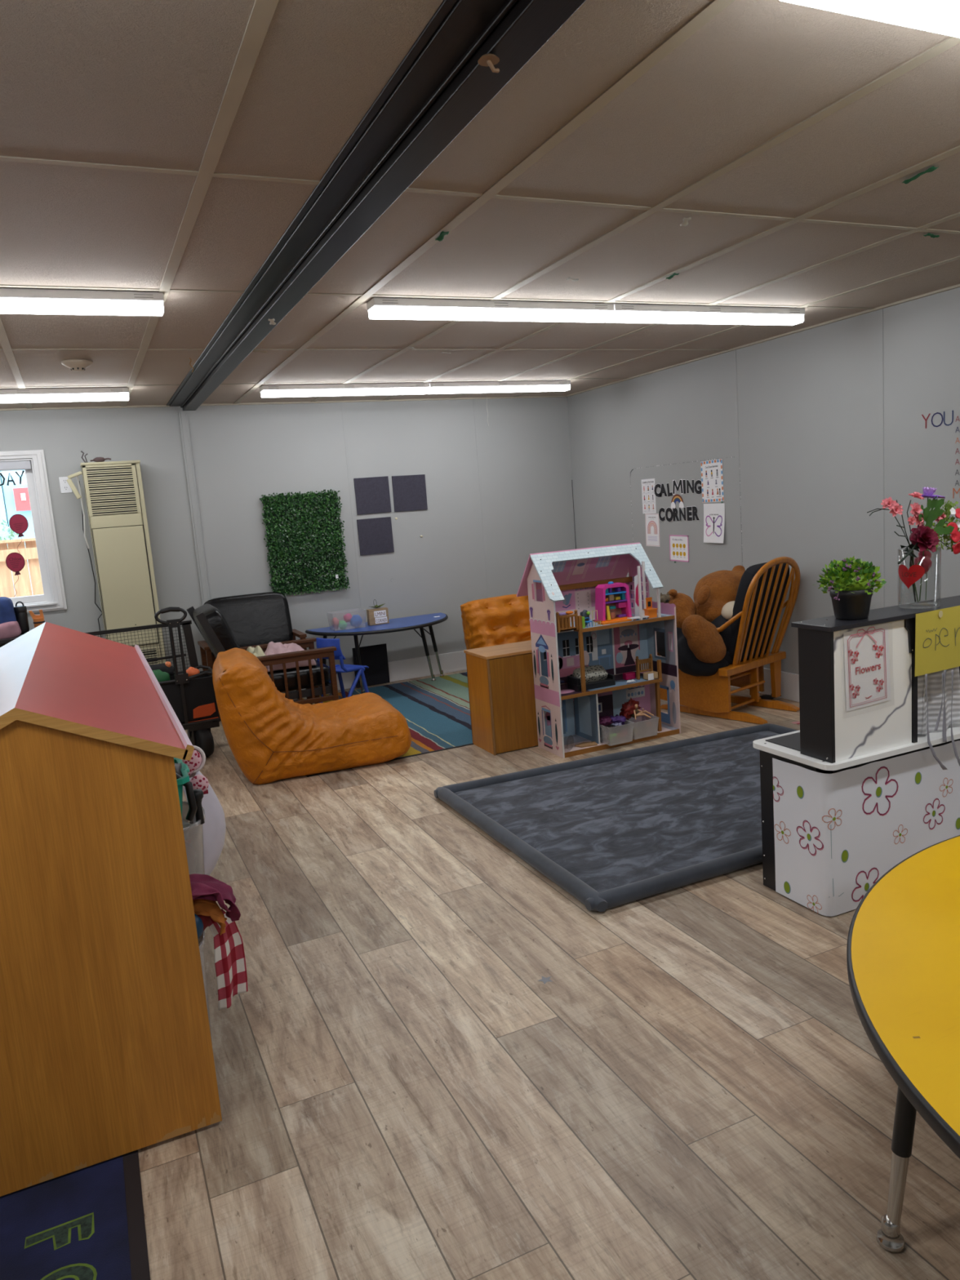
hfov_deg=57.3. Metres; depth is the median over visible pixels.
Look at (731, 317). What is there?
diffuser
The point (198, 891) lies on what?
towel
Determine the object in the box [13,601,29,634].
tumbler
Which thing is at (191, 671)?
toy
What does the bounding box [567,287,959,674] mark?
wall
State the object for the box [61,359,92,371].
smoke detector
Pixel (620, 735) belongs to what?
toy
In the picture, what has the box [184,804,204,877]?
tub
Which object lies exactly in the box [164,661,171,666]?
ball
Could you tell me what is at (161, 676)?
toy
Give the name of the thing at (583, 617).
block
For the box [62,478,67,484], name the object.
socket
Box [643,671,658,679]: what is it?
open box
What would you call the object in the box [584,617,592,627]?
chair
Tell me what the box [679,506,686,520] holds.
cutout
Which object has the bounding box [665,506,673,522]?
cutout
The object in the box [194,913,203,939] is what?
toy
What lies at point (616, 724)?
dress
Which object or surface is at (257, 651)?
blanket
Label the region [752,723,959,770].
countertop
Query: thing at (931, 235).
scrap
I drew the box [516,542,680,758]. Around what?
dollhouse
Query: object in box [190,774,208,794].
oven mitt
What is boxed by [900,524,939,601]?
rose
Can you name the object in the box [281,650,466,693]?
baseboard
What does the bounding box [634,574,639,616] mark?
screen
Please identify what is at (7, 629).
jacket
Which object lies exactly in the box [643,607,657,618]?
countertop
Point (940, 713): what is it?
ribbon
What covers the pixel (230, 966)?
gingham cloth
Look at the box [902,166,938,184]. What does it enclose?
scrap
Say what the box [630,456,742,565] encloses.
dotted outline
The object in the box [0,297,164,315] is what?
diffuser
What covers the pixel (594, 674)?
cushion
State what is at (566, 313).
diffuser
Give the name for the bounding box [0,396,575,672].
wall
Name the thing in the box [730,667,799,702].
baseboard
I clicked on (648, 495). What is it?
poster
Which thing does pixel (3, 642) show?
shelf
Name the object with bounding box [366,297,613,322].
strip light
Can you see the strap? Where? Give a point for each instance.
(766, 696)
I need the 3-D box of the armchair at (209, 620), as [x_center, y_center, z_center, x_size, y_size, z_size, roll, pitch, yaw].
[-1.554,0.164,6.323,0.913,0.911,0.650,-8,10,-24]
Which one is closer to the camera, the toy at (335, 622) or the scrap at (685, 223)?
the scrap at (685, 223)
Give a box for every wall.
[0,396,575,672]
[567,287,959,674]
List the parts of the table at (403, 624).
leg, leg, leg, leg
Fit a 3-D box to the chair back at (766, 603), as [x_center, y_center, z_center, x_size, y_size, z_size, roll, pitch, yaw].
[1.787,-0.177,5.671,0.470,0.645,0.262,-12,11,-39]
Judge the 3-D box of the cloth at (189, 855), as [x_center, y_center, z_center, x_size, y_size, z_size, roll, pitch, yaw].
[-0.945,0.651,2.612,0.182,0.124,0.171,-8,10,-24]
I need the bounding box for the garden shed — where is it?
[0,470,35,594]
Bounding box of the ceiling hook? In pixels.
[477,53,499,72]
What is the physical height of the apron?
0.374 m
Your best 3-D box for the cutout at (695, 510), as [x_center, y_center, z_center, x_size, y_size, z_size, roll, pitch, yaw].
[1.622,-0.952,6.602,0.003,0.110,0.086,-8,10,-24]
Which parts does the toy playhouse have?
panel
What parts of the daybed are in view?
frame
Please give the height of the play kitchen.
1.010 m
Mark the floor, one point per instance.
(697, 1087)
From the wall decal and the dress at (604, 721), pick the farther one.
the dress at (604, 721)
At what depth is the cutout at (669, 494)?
6.86 m
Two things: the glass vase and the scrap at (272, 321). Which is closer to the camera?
the glass vase
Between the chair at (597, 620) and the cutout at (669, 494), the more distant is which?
the cutout at (669, 494)
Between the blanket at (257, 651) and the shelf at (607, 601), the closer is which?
the shelf at (607, 601)
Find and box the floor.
[137,670,959,1279]
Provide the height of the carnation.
0.379 m
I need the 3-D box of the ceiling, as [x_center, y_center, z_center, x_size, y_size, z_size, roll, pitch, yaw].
[-0.730,-1.190,2.063,7.836,0.001,9.794,-8,10,-24]
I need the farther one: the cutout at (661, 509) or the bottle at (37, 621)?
the cutout at (661, 509)
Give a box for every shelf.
[0,629,31,647]
[605,591,626,595]
[605,599,626,604]
[791,595,959,631]
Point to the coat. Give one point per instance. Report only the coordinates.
(7, 614)
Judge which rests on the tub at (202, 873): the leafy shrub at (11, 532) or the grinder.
the grinder
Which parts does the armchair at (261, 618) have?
leg, armrest, leg, frame, armrest, leg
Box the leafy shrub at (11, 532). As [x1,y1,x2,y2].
[0,520,20,547]
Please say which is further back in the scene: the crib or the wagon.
the wagon
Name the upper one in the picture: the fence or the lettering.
the lettering
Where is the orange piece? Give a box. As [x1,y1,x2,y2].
[565,610,573,614]
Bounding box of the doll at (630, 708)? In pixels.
[619,697,653,720]
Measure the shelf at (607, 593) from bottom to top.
0.008 m
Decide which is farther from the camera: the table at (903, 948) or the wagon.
the wagon
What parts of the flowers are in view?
stem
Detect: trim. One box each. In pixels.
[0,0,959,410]
[177,411,210,604]
[341,308,884,646]
[571,480,576,549]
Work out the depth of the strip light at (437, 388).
6.74 m
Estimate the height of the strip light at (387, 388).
0.071 m
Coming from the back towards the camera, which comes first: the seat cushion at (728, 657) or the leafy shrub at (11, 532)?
the leafy shrub at (11, 532)
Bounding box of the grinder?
[193,788,204,824]
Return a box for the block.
[582,616,585,627]
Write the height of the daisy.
0.391 m
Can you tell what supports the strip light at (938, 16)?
attached to the ceiling
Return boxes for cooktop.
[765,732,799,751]
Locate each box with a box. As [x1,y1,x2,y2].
[351,643,390,687]
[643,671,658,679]
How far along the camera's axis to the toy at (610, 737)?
5.12 m
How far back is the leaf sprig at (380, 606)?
7.13 m
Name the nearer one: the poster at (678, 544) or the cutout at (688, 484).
the cutout at (688, 484)
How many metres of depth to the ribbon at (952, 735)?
3.04 m
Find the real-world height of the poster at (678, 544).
0.210 m
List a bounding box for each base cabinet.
[0,622,222,1196]
[463,640,537,755]
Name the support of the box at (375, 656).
on the floor
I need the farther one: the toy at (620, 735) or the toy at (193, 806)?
the toy at (620, 735)
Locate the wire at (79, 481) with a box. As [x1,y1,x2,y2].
[79,480,102,637]
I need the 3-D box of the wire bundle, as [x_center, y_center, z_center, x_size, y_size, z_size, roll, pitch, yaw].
[-2.735,-1.300,6.336,0.142,0.037,0.062,-8,10,-24]
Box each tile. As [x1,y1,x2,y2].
[353,475,391,515]
[356,516,394,555]
[391,474,427,511]
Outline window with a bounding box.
[0,449,66,613]
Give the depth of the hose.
6.41 m
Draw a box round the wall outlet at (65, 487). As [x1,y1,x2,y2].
[58,476,71,493]
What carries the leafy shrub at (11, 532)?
on the ground
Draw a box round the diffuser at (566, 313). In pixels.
[368,305,613,322]
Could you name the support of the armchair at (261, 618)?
on the floor
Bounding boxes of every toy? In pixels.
[151,669,169,681]
[174,763,197,821]
[186,666,199,679]
[193,907,210,930]
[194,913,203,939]
[331,617,339,629]
[337,620,346,629]
[343,613,351,622]
[350,614,362,626]
[580,609,590,625]
[608,733,612,742]
[616,731,624,738]
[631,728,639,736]
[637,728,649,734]
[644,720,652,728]
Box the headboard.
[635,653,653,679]
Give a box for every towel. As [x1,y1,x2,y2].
[189,875,237,925]
[190,882,228,907]
[917,666,959,734]
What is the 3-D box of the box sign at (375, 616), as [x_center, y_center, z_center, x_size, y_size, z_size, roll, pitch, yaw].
[-0.831,-0.192,7.152,0.165,0.127,0.062,-8,10,-24]
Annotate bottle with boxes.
[33,617,44,627]
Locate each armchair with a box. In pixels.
[186,604,338,704]
[197,591,312,721]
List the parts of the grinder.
knob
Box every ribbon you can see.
[924,673,947,769]
[933,673,943,730]
[942,669,946,742]
[951,669,959,765]
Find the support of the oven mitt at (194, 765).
on the apron
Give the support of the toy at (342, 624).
in the clear box
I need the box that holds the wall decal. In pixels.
[921,410,959,497]
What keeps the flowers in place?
in the glass vase
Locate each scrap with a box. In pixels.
[268,318,275,324]
[435,231,448,241]
[565,276,578,280]
[666,272,679,279]
[680,217,691,226]
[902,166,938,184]
[923,233,939,238]
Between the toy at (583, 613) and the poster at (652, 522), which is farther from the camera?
the poster at (652, 522)
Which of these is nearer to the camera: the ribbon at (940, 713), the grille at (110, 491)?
the ribbon at (940, 713)
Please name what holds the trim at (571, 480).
attached to the wall at (242, 454)
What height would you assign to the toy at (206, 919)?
0.072 m
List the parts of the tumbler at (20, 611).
lid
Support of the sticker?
on the floor
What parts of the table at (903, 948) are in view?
leg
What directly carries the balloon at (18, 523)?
attached to the window
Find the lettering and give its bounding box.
[0,470,24,485]
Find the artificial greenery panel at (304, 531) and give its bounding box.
[259,488,350,595]
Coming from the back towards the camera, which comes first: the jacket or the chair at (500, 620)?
the chair at (500, 620)
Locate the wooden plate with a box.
[574,741,597,747]
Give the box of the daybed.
[567,665,615,691]
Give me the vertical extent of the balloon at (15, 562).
0.328 m
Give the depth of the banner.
11.34 m
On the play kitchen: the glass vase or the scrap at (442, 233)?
the glass vase
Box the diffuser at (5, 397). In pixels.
[0,392,128,403]
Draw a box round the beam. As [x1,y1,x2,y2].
[166,0,586,410]
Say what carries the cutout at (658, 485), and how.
attached to the wall at (808, 401)
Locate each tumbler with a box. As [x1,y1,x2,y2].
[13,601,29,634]
[28,608,44,627]
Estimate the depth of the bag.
5.58 m
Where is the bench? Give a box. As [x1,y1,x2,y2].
[626,609,648,620]
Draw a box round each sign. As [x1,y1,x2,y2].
[366,607,389,625]
[843,622,890,711]
[915,605,959,676]
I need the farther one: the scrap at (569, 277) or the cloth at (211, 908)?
the scrap at (569, 277)
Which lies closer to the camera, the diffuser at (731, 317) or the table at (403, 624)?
the diffuser at (731, 317)
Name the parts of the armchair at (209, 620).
armrest, armrest, leg, leg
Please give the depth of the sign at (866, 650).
2.88 m
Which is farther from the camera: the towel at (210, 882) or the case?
the case
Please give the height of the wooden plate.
0.008 m
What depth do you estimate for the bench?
5.16 m
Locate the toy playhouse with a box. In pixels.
[594,581,635,625]
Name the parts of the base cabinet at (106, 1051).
roof panel, roof panel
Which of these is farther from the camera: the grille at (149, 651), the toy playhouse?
the grille at (149, 651)
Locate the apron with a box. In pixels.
[182,770,226,879]
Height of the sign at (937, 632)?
0.218 m
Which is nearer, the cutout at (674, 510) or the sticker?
the sticker
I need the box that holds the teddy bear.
[656,564,745,675]
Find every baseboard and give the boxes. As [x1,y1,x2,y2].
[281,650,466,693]
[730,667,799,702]
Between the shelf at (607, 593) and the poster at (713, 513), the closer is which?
the shelf at (607, 593)
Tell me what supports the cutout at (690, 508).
attached to the wall at (808, 401)
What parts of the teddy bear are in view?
arm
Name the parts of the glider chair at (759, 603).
panel, armrest, panel, rail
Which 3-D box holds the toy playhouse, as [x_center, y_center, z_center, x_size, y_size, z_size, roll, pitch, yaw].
[0.778,-0.225,5.147,0.238,0.234,0.140,-8,10,-24]
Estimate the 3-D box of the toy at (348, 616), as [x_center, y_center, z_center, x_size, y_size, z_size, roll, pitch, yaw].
[-1.063,-0.177,7.073,0.067,0.075,0.084,-8,10,-24]
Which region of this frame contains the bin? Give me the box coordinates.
[173,757,190,817]
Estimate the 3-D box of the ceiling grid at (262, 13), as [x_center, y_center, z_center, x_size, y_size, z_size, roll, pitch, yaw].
[-0.776,-1.198,2.165,7.836,0.016,10.017,-8,10,-24]
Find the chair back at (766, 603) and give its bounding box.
[728,562,789,662]
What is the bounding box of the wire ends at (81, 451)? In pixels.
[80,450,88,462]
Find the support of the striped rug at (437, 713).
on the floor
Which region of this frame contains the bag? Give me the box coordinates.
[149,662,174,675]
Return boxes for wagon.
[84,606,221,756]
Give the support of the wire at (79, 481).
attached to the wall at (242, 454)
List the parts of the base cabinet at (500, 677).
panel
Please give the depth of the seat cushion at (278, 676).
6.21 m
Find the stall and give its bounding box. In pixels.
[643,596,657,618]
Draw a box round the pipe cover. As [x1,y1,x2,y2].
[66,471,82,498]
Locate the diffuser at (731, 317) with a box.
[605,311,804,325]
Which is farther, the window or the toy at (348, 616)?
the toy at (348, 616)
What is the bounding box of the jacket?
[0,621,21,639]
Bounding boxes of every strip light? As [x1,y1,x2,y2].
[0,288,164,315]
[0,386,128,403]
[259,382,429,397]
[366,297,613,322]
[426,380,570,394]
[605,303,804,325]
[779,0,959,37]
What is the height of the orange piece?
0.020 m
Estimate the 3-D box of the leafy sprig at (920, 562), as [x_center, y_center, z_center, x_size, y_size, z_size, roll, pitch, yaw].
[1.509,-0.221,3.025,0.067,0.181,0.012,-8,10,-24]
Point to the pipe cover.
(70, 482)
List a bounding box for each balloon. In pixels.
[5,552,25,595]
[8,514,28,554]
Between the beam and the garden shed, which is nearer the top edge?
the beam
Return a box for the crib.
[555,609,578,632]
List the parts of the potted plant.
pot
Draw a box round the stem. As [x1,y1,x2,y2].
[897,542,917,564]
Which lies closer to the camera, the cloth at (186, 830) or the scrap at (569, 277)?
the cloth at (186, 830)
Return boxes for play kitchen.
[752,595,959,916]
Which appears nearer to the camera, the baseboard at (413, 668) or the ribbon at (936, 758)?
the ribbon at (936, 758)
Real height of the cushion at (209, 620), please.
0.423 m
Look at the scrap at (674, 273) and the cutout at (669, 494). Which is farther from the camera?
the cutout at (669, 494)
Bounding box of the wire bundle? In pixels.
[89,457,111,462]
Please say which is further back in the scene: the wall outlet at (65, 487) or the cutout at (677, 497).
the cutout at (677, 497)
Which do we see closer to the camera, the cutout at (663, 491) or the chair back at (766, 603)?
the chair back at (766, 603)
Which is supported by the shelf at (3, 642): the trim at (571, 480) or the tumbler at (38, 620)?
the tumbler at (38, 620)
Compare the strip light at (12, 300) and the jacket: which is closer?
the strip light at (12, 300)
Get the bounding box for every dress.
[599,715,613,726]
[609,714,627,724]
[610,722,622,726]
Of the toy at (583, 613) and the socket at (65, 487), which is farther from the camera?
the socket at (65, 487)
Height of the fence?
1.865 m
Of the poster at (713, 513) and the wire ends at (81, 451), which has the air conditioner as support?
the wire ends at (81, 451)
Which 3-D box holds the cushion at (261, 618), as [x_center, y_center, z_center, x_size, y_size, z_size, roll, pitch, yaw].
[-1.816,-0.125,6.876,0.665,0.460,0.189,-8,10,-24]
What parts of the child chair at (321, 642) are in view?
backrest, leg, rail, seat, leg, leg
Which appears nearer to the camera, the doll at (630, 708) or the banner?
the doll at (630, 708)
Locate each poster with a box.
[641,478,656,513]
[644,513,659,546]
[669,534,688,562]
[700,458,724,502]
[703,502,724,543]
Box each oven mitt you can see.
[181,745,205,775]
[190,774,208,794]
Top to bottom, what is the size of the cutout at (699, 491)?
0.109 m
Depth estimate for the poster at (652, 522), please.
7.13 m
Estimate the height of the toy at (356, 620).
0.103 m
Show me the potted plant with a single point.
(851, 593)
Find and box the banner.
[13,487,31,511]
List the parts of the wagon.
frame, handle post, handle post, frame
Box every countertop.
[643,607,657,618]
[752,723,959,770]
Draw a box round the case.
[622,671,635,679]
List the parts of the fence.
rail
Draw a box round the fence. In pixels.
[0,537,44,597]
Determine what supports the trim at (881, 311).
attached to the wall at (808, 401)
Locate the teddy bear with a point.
(702, 650)
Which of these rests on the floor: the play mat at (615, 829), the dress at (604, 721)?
the play mat at (615, 829)
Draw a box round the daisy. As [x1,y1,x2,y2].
[918,486,954,600]
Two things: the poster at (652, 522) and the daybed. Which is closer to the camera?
the daybed
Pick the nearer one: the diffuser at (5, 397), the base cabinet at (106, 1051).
the base cabinet at (106, 1051)
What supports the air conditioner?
on the floor
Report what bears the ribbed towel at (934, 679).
on the play kitchen
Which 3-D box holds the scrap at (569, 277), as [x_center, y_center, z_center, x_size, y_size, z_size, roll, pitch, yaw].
[0.389,-1.521,3.706,0.050,0.010,0.029,-11,11,-35]
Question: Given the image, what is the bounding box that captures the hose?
[76,475,89,548]
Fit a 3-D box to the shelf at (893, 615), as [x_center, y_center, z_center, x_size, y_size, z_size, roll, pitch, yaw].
[1.709,-0.134,3.132,1.402,0.015,0.173,-8,10,-24]
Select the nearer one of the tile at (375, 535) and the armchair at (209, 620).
the armchair at (209, 620)
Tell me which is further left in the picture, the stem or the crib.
the crib
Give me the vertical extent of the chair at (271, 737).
0.707 m
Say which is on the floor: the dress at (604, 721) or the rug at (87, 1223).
the rug at (87, 1223)
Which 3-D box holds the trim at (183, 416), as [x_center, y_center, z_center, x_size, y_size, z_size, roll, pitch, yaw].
[-2.188,-0.682,6.867,0.065,2.156,0.016,-8,10,-24]
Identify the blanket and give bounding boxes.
[246,645,266,666]
[264,641,315,671]
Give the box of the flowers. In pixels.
[923,500,959,599]
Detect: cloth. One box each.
[182,819,191,840]
[184,840,192,860]
[192,897,227,941]
[208,908,248,1010]
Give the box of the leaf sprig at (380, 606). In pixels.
[369,603,385,608]
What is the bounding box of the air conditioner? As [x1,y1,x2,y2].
[80,460,165,664]
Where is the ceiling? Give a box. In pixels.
[0,0,959,408]
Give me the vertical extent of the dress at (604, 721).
0.064 m
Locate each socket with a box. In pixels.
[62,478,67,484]
[63,485,68,490]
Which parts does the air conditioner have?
panel, panel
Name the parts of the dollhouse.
post, white post, white post, post, white post, post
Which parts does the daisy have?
stem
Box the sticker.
[537,976,551,983]
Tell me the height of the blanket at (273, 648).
0.174 m
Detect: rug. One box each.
[0,1149,150,1279]
[293,671,473,777]
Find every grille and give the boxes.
[85,466,137,515]
[141,648,158,664]
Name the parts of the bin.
handle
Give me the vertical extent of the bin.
0.151 m
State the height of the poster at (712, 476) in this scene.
0.304 m
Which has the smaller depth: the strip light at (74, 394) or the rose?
the rose
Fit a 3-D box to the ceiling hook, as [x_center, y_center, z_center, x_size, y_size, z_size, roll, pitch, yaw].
[0.018,-1.130,1.728,0.044,0.028,0.042,-8,10,-24]
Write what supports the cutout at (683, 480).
attached to the wall at (808, 401)
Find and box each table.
[305,612,448,695]
[846,835,959,1252]
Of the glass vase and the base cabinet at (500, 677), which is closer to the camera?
the glass vase
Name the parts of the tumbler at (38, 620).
handle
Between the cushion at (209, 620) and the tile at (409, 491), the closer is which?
the cushion at (209, 620)
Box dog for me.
[660,591,670,604]
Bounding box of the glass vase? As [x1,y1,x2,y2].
[897,546,941,608]
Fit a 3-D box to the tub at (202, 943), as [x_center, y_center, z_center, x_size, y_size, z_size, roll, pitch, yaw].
[-0.825,0.950,2.326,0.224,0.341,0.293,-8,10,-24]
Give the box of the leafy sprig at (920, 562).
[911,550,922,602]
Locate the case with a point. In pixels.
(629, 675)
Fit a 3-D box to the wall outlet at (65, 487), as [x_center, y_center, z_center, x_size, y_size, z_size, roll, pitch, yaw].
[-3.033,-1.135,6.430,0.075,0.116,0.008,-8,10,-24]
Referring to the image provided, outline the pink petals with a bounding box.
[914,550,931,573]
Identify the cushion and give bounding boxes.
[192,604,239,657]
[203,591,293,655]
[267,659,330,692]
[572,665,608,684]
[723,651,733,664]
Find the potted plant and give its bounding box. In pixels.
[816,555,886,620]
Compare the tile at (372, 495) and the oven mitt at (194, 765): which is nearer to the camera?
the oven mitt at (194, 765)
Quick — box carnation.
[866,491,946,595]
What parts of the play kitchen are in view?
marble panel, post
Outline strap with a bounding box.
[759,693,781,699]
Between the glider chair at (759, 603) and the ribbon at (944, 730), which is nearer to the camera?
the ribbon at (944, 730)
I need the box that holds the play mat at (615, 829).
[434,723,798,911]
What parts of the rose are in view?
stem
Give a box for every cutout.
[653,483,661,497]
[658,507,665,521]
[659,483,667,497]
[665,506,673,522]
[666,483,672,497]
[671,493,684,508]
[672,479,683,494]
[672,507,679,521]
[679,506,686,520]
[682,479,686,493]
[686,479,694,493]
[686,506,692,520]
[692,506,699,520]
[693,480,702,494]
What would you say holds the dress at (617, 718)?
on the bin
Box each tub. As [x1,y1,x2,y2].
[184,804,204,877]
[198,933,212,1043]
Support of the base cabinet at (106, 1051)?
on the floor
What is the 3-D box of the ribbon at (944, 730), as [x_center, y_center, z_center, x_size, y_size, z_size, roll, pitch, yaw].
[1.595,0.227,3.013,0.016,0.253,0.009,-8,10,-24]
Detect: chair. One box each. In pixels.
[212,647,411,784]
[315,637,368,702]
[460,594,531,649]
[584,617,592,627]
[591,609,600,626]
[659,556,800,724]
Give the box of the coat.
[0,596,16,623]
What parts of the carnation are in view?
stem, stem, stem, stem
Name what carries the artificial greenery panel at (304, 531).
attached to the wall at (242, 454)
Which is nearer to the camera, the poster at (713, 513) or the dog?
the dog
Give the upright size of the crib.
0.116 m
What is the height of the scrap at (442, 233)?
0.010 m
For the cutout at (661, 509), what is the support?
attached to the wall at (808, 401)
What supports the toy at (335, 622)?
in the clear box

